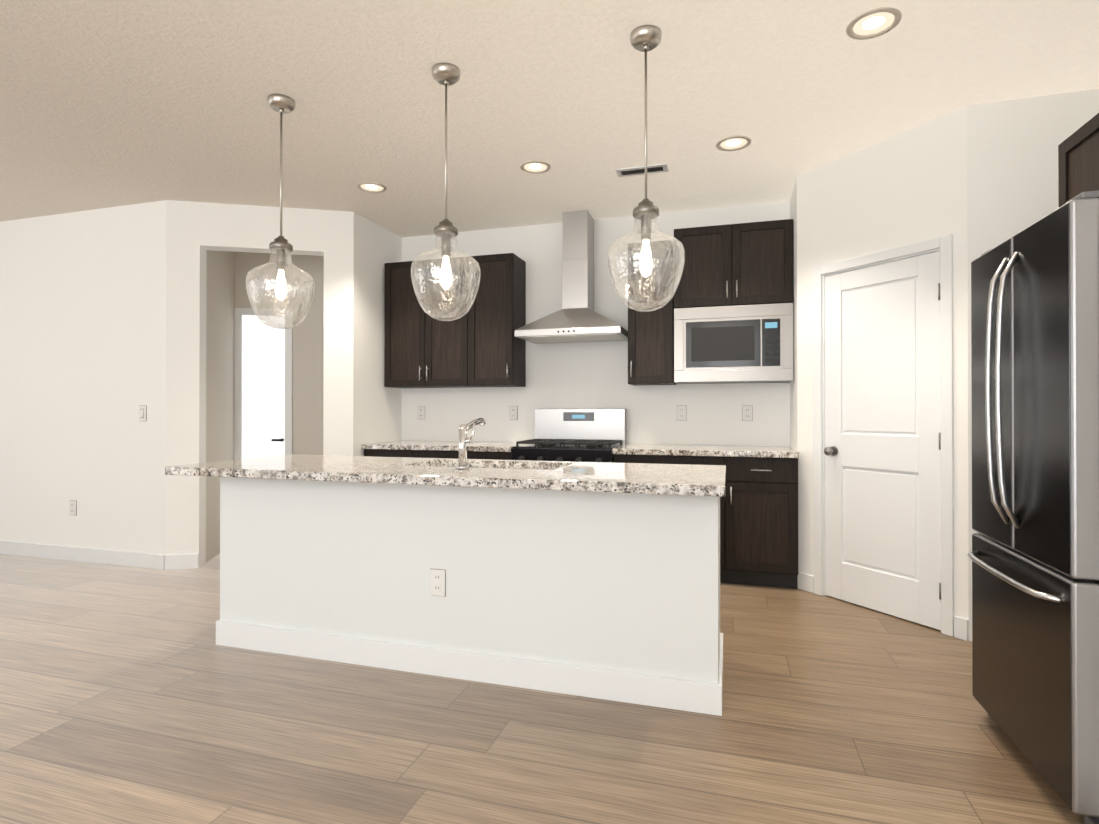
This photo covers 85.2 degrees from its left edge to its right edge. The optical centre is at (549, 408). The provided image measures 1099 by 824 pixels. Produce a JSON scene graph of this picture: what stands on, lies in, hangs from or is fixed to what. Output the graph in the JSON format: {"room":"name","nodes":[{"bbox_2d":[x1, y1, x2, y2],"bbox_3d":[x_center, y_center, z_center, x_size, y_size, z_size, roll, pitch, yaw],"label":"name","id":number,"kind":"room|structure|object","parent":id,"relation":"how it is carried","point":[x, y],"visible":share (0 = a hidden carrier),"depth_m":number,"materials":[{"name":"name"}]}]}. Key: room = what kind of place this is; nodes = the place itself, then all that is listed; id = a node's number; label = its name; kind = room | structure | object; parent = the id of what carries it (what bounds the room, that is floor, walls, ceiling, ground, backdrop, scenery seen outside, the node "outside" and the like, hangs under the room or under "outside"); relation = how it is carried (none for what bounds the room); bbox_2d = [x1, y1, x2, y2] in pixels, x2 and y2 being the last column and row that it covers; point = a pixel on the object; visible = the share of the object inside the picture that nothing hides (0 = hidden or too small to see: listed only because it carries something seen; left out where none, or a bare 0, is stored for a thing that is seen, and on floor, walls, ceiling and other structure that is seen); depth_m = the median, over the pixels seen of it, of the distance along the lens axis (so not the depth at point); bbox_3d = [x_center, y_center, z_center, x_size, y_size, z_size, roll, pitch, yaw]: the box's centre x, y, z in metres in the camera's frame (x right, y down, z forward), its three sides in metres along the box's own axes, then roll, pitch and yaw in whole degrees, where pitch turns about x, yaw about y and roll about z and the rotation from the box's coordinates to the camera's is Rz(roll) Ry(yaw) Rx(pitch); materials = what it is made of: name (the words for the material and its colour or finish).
{"room":"kitchen","nodes":[
{"label":"kitchen","id":0,"kind":"room"},
{"bbox_2d":[0,200,165,554],"bbox_3d":[-4.769,-0.173,5.088,4.020,2.757,0.120,0,0,17],"label":"wall","id":1,"kind":"structure","parent":0,"point":[82,336],"depth_m":4.69,"materials":[{"name":"white paint"}]},
{"bbox_2d":[69,500,76,515],"bbox_3d":[-3.766,0.788,4.715,0.076,0.120,0.008,0,0,17],"label":"outlet","id":2,"kind":"object","parent":1,"relation":"attached to","point":[72,507],"visible":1,"depth_m":4.71,"materials":[{"name":"grey plastic"}]},
{"bbox_2d":[0,540,164,569],"bbox_3d":[-4.789,1.150,5.018,4.020,0.110,0.014,0,0,17],"label":"baseboard","id":3,"kind":"structure","parent":1,"relation":"attached to","point":[119,558],"depth_m":4.66,"materials":[{"name":"white paint"}]},
{"bbox_2d":[139,405,146,420],"bbox_3d":[-3.077,0.039,4.510,0.076,0.120,0.012,0,0,17],"label":"light switch","id":4,"kind":"object","parent":1,"relation":"attached to","point":[142,412],"visible":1,"depth_m":4.50,"materials":[{"name":"grey plastic"}]},
{"bbox_2d":[165,200,353,567],"bbox_3d":[-2.219,-0.175,4.654,1.338,2.757,0.140,0,0,-11],"label":"wall","id":5,"kind":"structure","parent":0,"point":[195,231],"depth_m":4.54,"materials":[{"name":"white paint"}]},
{"bbox_2d":[165,554,198,569],"bbox_3d":[-2.204,1.148,4.572,1.338,0.110,0.014,0,0,-11],"label":"baseboard","id":6,"kind":"structure","parent":5,"relation":"attached to","point":[181,561],"depth_m":4.46,"materials":[{"name":"white paint"}]},
{"bbox_2d":[206,250,323,561],"bbox_3d":[-2.328,-0.173,5.207,1.319,2.757,1.406,0,0,17],"label":"wall","id":7,"kind":"structure","parent":0,"point":[226,289],"depth_m":5.34,"materials":[{"name":"beige paint"}]},
{"bbox_2d":[234,308,291,459],"bbox_3d":[-2.570,0.156,5.365,0.430,2.100,0.240,0,0,17],"label":"hall door","id":8,"kind":"structure","parent":7,"relation":"in","point":[262,389],"depth_m":5.36,"materials":[{"name":"white paint"}]},
{"bbox_2d":[353,212,401,455],"bbox_3d":[-1.485,-0.173,5.142,0.120,2.757,0.850,0,0,17],"label":"wall","id":9,"kind":"structure","parent":0,"point":[377,411],"depth_m":4.96,"materials":[{"name":"white paint"}]},
{"bbox_2d":[0,554,1084,823],"bbox_3d":[-2.451,1.242,2.403,10.400,0.100,11.200,0,0,17],"label":"floor","id":10,"kind":"structure","parent":0,"point":[128,694],"depth_m":2.19,"materials":[{"name":"brown wood"}]},
{"bbox_2d":[361,448,420,457],"bbox_3d":[-1.178,0.767,5.048,0.512,0.876,0.598,0,0,17],"label":"base cabinet","id":11,"kind":"object","parent":10,"relation":"on","point":[374,452],"depth_m":4.77,"materials":[{"name":"black wood"}]},
{"bbox_2d":[421,452,510,459],"bbox_3d":[-0.623,0.767,4.881,0.892,0.876,0.598,0,0,17],"label":"base cabinet","id":12,"kind":"object","parent":10,"relation":"on","point":[454,455],"depth_m":4.56,"materials":[{"name":"black wood"}]},
{"bbox_2d":[361,440,524,451],"bbox_3d":[-0.813,0.309,4.926,1.284,0.040,0.627,0,0,17],"label":"countertop","id":13,"kind":"structure","parent":12,"relation":"on","point":[403,445],"depth_m":4.70,"materials":[{"name":"beige stone"}]},
{"bbox_2d":[216,478,722,715],"bbox_3d":[-0.423,0.758,2.953,2.458,0.876,0.604,0,0,17],"label":"kitchen island","id":14,"kind":"object","parent":10,"relation":"on","point":[599,580],"depth_m":2.61,"materials":[{"name":"white paint"}]},
{"bbox_2d":[430,568,445,596],"bbox_3d":[-0.500,0.780,2.671,0.076,0.120,0.008,0,0,17],"label":"outlet","id":15,"kind":"object","parent":14,"relation":"attached to","point":[437,582],"visible":1,"depth_m":2.67,"materials":[{"name":"grey plastic"}]},
{"bbox_2d":[165,454,724,497],"bbox_3d":[-0.490,0.299,2.894,2.578,0.040,0.840,0,0,17],"label":"island countertop","id":16,"kind":"structure","parent":14,"relation":"on","point":[679,480],"depth_m":2.63,"materials":[{"name":"beige stone"}]},
{"bbox_2d":[456,418,485,468],"bbox_3d":[-0.354,0.163,2.844,0.091,0.231,0.271,0,0,17],"label":"faucet","id":17,"kind":"object","parent":16,"relation":"on","point":[464,440],"visible":1,"depth_m":2.73,"materials":[{"name":"silver metal"}]},
{"bbox_2d":[433,462,556,469],"bbox_3d":[-0.301,0.408,2.999,0.804,0.200,0.394,0,0,17],"label":"sink","id":18,"kind":"object","parent":16,"relation":"in","point":[434,463],"depth_m":3.13,"materials":[{"name":"silver metal"}]},
{"bbox_2d":[511,409,625,462],"bbox_3d":[0.159,0.603,4.597,0.760,1.200,0.690,0,0,17],"label":"range","id":19,"kind":"object","parent":10,"relation":"on","point":[585,435],"visible":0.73,"depth_m":4.78,"materials":[{"name":"grey metal"}]},
{"bbox_2d":[613,444,798,588],"bbox_3d":[1.121,0.744,4.341,1.224,0.915,0.631,0,0,17],"label":"base cabinet","id":20,"kind":"object","parent":10,"relation":"on","point":[759,524],"visible":0.44,"depth_m":3.99,"materials":[{"name":"black wood"}]},
{"bbox_2d":[967,190,1098,823],"bbox_3d":[1.940,0.295,1.878,0.944,1.790,0.720,0,0,17],"label":"refrigerator","id":21,"kind":"object","parent":10,"relation":"on","point":[1033,555],"visible":1,"depth_m":1.81,"materials":[{"name":"grey metal"}]},
{"bbox_2d":[0,0,1098,236],"bbox_3d":[-2.451,-1.615,2.416,10.400,0.100,11.200,0,0,17],"label":"ceiling","id":22,"kind":"structure","parent":0,"point":[114,102],"depth_m":2.97,"materials":[{"name":"paint"}]},
{"bbox_2d":[246,94,314,328],"bbox_3d":[-1.359,-0.981,3.025,0.318,1.159,0.318,0,0,17],"label":"pendant light","id":23,"kind":"object","parent":22,"relation":"hanging from","point":[280,245],"visible":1,"depth_m":3.00,"materials":[{"name":"clear glass"}]},
{"bbox_2d":[357,182,385,192],"bbox_3d":[-1.249,-1.551,4.196,0.200,0.008,0.200,0,0,17],"label":"recessed light","id":24,"kind":"object","parent":22,"relation":"in","point":[372,187],"visible":0.98,"depth_m":4.20,"materials":[{"name":"beige"}]},
{"bbox_2d":[411,62,480,320],"bbox_3d":[-0.478,-0.982,2.761,0.318,1.159,0.318,0,0,17],"label":"pendant light","id":25,"kind":"object","parent":22,"relation":"hanging from","point":[445,75],"visible":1,"depth_m":2.73,"materials":[{"name":"clear glass"}]},
{"bbox_2d":[520,160,550,173],"bbox_3d":[-0.090,-1.553,3.848,0.200,0.008,0.200,0,0,17],"label":"recessed light","id":26,"kind":"object","parent":22,"relation":"in","point":[535,166],"visible":1,"depth_m":3.85,"materials":[{"name":"beige"}]},
{"bbox_2d":[615,163,667,176],"bbox_3d":[0.604,-1.552,3.901,0.330,0.009,0.120,0,0,17],"label":"return air vent slot","id":27,"kind":"object","parent":22,"relation":"attached to","point":[640,170],"visible":0.98,"depth_m":3.89,"materials":[{"name":"white paint"}]},
{"bbox_2d":[608,25,684,311],"bbox_3d":[0.403,-0.984,2.497,0.318,1.159,0.318,0,0,17],"label":"pendant light","id":28,"kind":"object","parent":22,"relation":"hanging from","point":[645,38],"visible":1,"depth_m":2.47,"materials":[{"name":"clear glass"}]},
{"bbox_2d":[716,135,750,150],"bbox_3d":[1.081,-1.555,3.507,0.200,0.008,0.200,0,0,17],"label":"recessed light","id":29,"kind":"object","parent":22,"relation":"in","point":[734,143],"visible":1,"depth_m":3.50,"materials":[{"name":"beige plastic"}]},
{"bbox_2d":[846,7,901,39],"bbox_3d":[1.315,-1.560,2.424,0.200,0.008,0.200,0,0,17],"label":"recessed light","id":30,"kind":"object","parent":22,"relation":"in","point":[874,23],"visible":1,"depth_m":2.42,"materials":[{"name":"beige plastic"}]},
{"bbox_2d":[402,201,789,446],"bbox_3d":[0.248,-0.174,5.003,3.520,2.757,0.120,0,0,17],"label":"wall","id":31,"kind":"structure","parent":0,"point":[583,375],"depth_m":4.90,"materials":[{"name":"white paint"}]},
{"bbox_2d":[417,406,424,418],"bbox_3d":[-1.151,0.041,5.354,0.076,0.120,0.008,0,0,17],"label":"outlet","id":32,"kind":"object","parent":31,"relation":"attached to","point":[421,413],"visible":1,"depth_m":5.35,"materials":[{"name":"grey plastic"}]},
{"bbox_2d":[384,253,525,387],"bbox_3d":[-0.812,-0.711,5.069,1.165,1.060,0.361,0,0,17],"label":"upper cabinet","id":33,"kind":"object","parent":31,"relation":"attached to","point":[479,344],"visible":0.77,"depth_m":4.92,"materials":[{"name":"brown wood"}]},
{"bbox_2d":[509,406,517,419],"bbox_3d":[-0.309,0.040,5.102,0.076,0.120,0.008,0,0,17],"label":"outlet","id":34,"kind":"object","parent":31,"relation":"attached to","point":[513,412],"visible":1,"depth_m":5.10,"materials":[{"name":"grey plastic"}]},
{"bbox_2d":[515,210,627,343],"bbox_3d":[0.196,-1.047,4.695,0.820,1.009,0.503,0,0,17],"label":"range hood","id":35,"kind":"object","parent":31,"relation":"attached to","point":[576,318],"visible":0.92,"depth_m":4.69,"materials":[{"name":"silver metal"}]},
{"bbox_2d":[628,240,676,385],"bbox_3d":[0.790,-0.713,4.588,0.338,1.060,0.361,0,0,17],"label":"upper cabinet","id":36,"kind":"object","parent":31,"relation":"attached to","point":[650,347],"visible":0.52,"depth_m":4.45,"materials":[{"name":"brown wood"}]},
{"bbox_2d":[677,405,686,420],"bbox_3d":[1.039,0.038,4.697,0.076,0.120,0.008,0,0,17],"label":"outlet","id":37,"kind":"object","parent":31,"relation":"attached to","point":[681,412],"visible":1,"depth_m":4.69,"materials":[{"name":"grey plastic"}]},
{"bbox_2d":[674,219,793,308],"bbox_3d":[1.350,-1.031,4.421,0.824,0.585,0.361,0,0,17],"label":"upper cabinet","id":38,"kind":"object","parent":31,"relation":"attached to","point":[751,263],"visible":0.98,"depth_m":4.27,"materials":[{"name":"brown wood"}]},
{"bbox_2d":[674,303,792,383],"bbox_3d":[1.353,-0.461,4.428,0.816,0.542,0.336,0,0,17],"label":"microwave","id":39,"kind":"object","parent":38,"relation":"attached to","point":[734,344],"visible":1,"depth_m":4.27,"materials":[{"name":"grey metal"}]},
{"bbox_2d":[742,405,752,420],"bbox_3d":[1.511,0.037,4.556,0.076,0.120,0.008,0,0,17],"label":"outlet","id":40,"kind":"object","parent":31,"relation":"attached to","point":[747,412],"visible":1,"depth_m":4.55,"materials":[{"name":"grey plastic"}]},
{"bbox_2d":[790,177,796,450],"bbox_3d":[1.787,-0.177,4.218,0.120,2.757,0.500,0,0,17],"label":"wall","id":41,"kind":"structure","parent":0,"point":[793,383],"depth_m":4.16,"materials":[{"name":"white paint"}]},
{"bbox_2d":[797,106,968,640],"bbox_3d":[1.959,-0.181,3.563,0.120,2.757,1.046,0,0,-28],"label":"wall","id":42,"kind":"structure","parent":0,"point":[909,186],"depth_m":3.43,"materials":[{"name":"white paint"}]},
{"bbox_2d":[797,572,967,640],"bbox_3d":[1.899,1.143,3.525,0.014,0.110,1.046,0,0,-28],"label":"baseboard","id":43,"kind":"structure","parent":42,"relation":"attached to","point":[805,582],"depth_m":3.12,"materials":[{"name":"white paint"}]},
{"bbox_2d":[813,234,953,636],"bbox_3d":[1.941,0.143,3.514,0.195,2.110,0.842,0,0,-28],"label":"pantry door","id":44,"kind":"structure","parent":42,"relation":"in","point":[883,430],"depth_m":3.46,"materials":[{"name":"white paint"}]},
{"bbox_2d":[967,89,1098,640],"bbox_3d":[2.530,-0.183,3.024,0.750,2.757,0.120,0,0,17],"label":"wall","id":45,"kind":"structure","parent":0,"point":[1012,167],"depth_m":3.03,"materials":[{"name":"white paint"}]},
{"bbox_3d":[2.586,-0.187,2.114,0.120,2.757,1.590,0,0,17],"label":"wall","id":46,"kind":"structure","parent":0,"visible":0},
{"bbox_2d":[1058,113,1098,206],"bbox_3d":[2.115,-0.805,1.831,0.610,0.390,0.720,0,0,17],"label":"upper cabinet","id":47,"kind":"object","parent":46,"relation":"attached to","point":[1078,161],"visible":0.52,"depth_m":2.13,"materials":[{"name":"brown wood"}]}
]}

